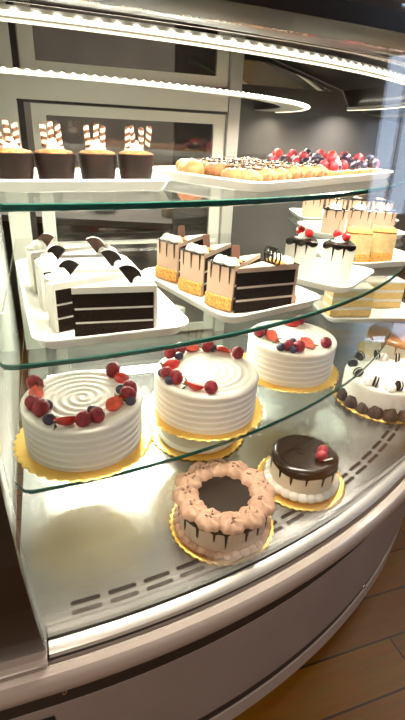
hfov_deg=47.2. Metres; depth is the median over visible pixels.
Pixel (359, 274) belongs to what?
serving tray
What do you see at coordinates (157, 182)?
serving tray
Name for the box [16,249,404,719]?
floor
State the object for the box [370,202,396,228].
cake slice
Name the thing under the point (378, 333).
cake
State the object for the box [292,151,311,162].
tart
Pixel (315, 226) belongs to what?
serving tray
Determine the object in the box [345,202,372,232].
cake slice
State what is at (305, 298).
serving tray
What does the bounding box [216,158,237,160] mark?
pastry
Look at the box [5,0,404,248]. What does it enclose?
wall
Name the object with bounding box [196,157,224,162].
pastry
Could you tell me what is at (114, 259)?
cake slice
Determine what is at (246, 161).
pastry
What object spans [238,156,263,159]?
pastry
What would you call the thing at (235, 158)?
pastry
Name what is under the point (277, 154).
tart
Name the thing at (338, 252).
cake slice
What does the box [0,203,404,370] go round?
glass shelf
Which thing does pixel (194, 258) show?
cake slice
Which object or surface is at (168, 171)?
serving tray
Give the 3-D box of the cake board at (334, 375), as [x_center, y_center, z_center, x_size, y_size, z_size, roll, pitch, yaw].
[0.227,0.020,1.233,0.267,0.004,0.267,3,27,0]
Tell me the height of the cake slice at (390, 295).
0.100 m
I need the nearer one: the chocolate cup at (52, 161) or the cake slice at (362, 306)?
the chocolate cup at (52, 161)
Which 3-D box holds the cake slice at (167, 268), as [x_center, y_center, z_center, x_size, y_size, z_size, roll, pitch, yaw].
[-0.039,-0.257,1.085,0.067,0.118,0.139,24,33,35]
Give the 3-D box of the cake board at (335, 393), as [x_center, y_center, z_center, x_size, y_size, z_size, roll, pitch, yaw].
[0.530,0.111,1.386,0.277,0.004,0.277,3,27,0]
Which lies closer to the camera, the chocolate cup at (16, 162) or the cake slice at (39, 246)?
the chocolate cup at (16, 162)
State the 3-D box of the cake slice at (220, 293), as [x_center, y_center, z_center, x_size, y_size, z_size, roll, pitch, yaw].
[0.074,-0.175,0.935,0.067,0.118,0.139,24,33,35]
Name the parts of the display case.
panel, post, door, rail, door frame, door frame, door frame, bumper rail, panel, door frame, door frame, corner post, panel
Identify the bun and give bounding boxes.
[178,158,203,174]
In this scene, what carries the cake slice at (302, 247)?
on the serving tray at (359, 274)
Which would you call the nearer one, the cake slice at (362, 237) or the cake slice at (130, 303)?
the cake slice at (130, 303)
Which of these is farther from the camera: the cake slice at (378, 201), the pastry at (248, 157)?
the cake slice at (378, 201)
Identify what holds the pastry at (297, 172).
on the serving tray at (168, 171)
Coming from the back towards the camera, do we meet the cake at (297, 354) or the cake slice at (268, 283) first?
the cake at (297, 354)
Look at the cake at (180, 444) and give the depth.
1.10 m
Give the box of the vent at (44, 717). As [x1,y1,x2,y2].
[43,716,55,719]
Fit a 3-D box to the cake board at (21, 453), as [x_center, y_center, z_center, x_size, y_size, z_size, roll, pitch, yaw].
[-0.232,0.152,0.923,0.270,0.004,0.270,3,27,0]
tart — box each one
[265,148,287,160]
[286,149,298,161]
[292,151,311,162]
[303,148,312,156]
[309,153,325,163]
[312,149,326,156]
[319,153,344,176]
[324,150,338,158]
[339,153,357,174]
[351,153,369,173]
[363,155,381,172]
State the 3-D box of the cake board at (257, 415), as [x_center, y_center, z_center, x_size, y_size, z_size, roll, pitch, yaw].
[0.005,0.104,1.043,0.264,0.004,0.264,3,27,0]
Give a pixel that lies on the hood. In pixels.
(355, 47)
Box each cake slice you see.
[25,233,92,293]
[34,244,107,311]
[44,259,125,332]
[60,236,116,257]
[71,264,157,335]
[73,249,133,272]
[155,225,204,282]
[178,234,230,295]
[204,245,260,311]
[234,246,299,312]
[284,217,317,279]
[301,200,323,217]
[317,223,355,284]
[320,201,347,233]
[322,283,374,316]
[325,198,346,208]
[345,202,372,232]
[346,225,373,262]
[347,196,369,218]
[361,276,404,307]
[368,224,397,261]
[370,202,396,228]
[371,197,393,219]
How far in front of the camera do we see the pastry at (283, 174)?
0.96 m
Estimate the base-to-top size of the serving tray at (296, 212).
0.020 m
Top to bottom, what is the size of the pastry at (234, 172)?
0.034 m
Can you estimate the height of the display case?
1.643 m
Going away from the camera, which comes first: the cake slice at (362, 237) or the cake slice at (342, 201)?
the cake slice at (362, 237)
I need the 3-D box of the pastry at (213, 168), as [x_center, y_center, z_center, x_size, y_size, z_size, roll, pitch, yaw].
[0.047,-0.410,0.998,0.086,0.034,0.042,14,29,21]
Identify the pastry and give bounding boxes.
[176,157,209,174]
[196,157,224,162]
[204,161,240,176]
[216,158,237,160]
[221,166,262,180]
[223,156,251,159]
[231,161,255,165]
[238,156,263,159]
[238,160,268,164]
[241,164,277,180]
[255,160,281,164]
[266,165,291,180]
[267,160,291,163]
[270,163,305,178]
[287,162,317,178]
[296,162,328,177]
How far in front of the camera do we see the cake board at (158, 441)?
1.11 m
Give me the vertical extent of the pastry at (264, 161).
0.034 m
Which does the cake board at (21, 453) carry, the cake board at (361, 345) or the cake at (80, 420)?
the cake at (80, 420)
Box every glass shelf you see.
[0,152,404,211]
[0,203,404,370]
[14,274,393,493]
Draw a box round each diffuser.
[0,9,404,80]
[0,18,404,110]
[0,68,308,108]
[0,71,306,112]
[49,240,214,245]
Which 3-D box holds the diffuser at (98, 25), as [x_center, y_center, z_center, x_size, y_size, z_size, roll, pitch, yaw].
[0.259,-0.791,1.376,0.984,0.002,1.891,3,27,0]
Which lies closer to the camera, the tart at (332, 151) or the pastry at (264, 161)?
the pastry at (264, 161)
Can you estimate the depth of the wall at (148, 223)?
2.84 m
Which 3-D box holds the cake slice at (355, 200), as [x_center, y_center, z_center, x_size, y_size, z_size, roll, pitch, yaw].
[0.650,-0.642,1.962,0.083,0.083,0.141,7,27,7]
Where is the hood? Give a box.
[2,0,404,122]
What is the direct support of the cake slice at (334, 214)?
on the serving tray at (315, 226)
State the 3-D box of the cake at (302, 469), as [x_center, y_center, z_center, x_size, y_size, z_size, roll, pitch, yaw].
[0.222,0.222,1.020,0.170,0.099,0.169,3,27,0]
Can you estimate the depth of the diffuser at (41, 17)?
0.62 m
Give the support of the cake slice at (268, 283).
on the serving tray at (305, 298)
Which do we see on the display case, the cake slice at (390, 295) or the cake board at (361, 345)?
the cake board at (361, 345)
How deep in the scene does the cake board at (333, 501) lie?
0.98 m
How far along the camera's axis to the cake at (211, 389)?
0.95 m
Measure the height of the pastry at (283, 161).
0.034 m
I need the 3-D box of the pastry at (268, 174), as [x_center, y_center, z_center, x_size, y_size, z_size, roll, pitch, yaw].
[0.114,-0.380,0.947,0.086,0.034,0.042,18,30,27]
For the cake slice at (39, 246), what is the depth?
0.93 m
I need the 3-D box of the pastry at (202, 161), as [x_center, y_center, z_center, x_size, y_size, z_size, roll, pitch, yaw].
[-0.018,-0.439,1.048,0.086,0.034,0.042,16,29,24]
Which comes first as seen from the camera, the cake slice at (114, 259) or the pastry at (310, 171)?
the cake slice at (114, 259)
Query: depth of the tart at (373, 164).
1.26 m
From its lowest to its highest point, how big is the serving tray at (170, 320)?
0.020 m
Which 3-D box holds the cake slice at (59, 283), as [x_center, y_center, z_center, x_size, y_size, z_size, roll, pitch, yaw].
[-0.199,-0.119,0.800,0.138,0.114,0.062,-10,30,-25]
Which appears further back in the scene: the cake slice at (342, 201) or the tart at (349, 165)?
the cake slice at (342, 201)
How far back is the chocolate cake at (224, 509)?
0.86 m
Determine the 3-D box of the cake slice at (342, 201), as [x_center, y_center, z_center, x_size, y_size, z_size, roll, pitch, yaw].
[0.556,-0.647,1.962,0.083,0.083,0.141,7,27,7]
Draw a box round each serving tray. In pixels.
[0,168,170,191]
[16,255,188,348]
[143,267,319,322]
[152,166,393,191]
[289,208,399,224]
[297,221,404,238]
[297,257,373,292]
[312,295,404,322]
[316,239,404,267]
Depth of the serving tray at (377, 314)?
1.61 m
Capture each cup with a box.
[0,119,33,178]
[33,121,75,178]
[77,123,116,178]
[117,125,153,178]
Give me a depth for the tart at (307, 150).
1.30 m
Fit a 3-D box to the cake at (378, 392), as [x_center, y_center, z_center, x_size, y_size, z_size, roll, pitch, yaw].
[0.533,0.062,1.359,0.271,0.109,0.274,3,27,0]
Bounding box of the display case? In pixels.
[0,0,404,719]
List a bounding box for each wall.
[0,196,213,334]
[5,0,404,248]
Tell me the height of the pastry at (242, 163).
0.034 m
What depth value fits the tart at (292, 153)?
1.25 m
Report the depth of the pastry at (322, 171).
1.07 m
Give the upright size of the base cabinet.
0.743 m
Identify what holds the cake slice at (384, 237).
on the serving tray at (398, 259)
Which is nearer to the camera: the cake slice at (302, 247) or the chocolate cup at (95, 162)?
the chocolate cup at (95, 162)
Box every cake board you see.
[13,414,153,482]
[145,391,263,441]
[151,422,243,460]
[169,504,274,565]
[242,353,339,392]
[257,456,345,511]
[332,383,404,423]
[357,340,370,356]
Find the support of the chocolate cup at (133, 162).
on the serving tray at (157, 182)
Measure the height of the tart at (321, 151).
0.058 m
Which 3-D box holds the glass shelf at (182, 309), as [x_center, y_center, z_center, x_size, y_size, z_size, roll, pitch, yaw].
[0.134,-0.201,1.701,1.057,0.030,2.191,16,29,23]
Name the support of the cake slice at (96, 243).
on the serving tray at (170, 320)
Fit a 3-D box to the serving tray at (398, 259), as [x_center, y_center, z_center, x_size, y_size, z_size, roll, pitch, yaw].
[0.453,-0.319,1.381,0.280,0.020,0.280,-7,28,-20]
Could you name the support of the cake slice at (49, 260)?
on the serving tray at (170, 320)
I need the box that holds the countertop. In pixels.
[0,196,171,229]
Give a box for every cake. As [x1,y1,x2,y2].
[20,362,142,471]
[154,341,258,434]
[157,427,233,453]
[172,458,276,560]
[246,314,336,387]
[263,434,339,503]
[334,350,404,422]
[364,322,404,359]
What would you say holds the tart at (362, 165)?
on the serving tray at (168, 171)
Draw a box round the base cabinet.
[0,472,47,678]
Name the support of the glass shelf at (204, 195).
attached to the display case
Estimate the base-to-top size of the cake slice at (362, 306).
0.100 m
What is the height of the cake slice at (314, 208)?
0.083 m
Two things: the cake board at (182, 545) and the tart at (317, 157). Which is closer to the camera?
the cake board at (182, 545)

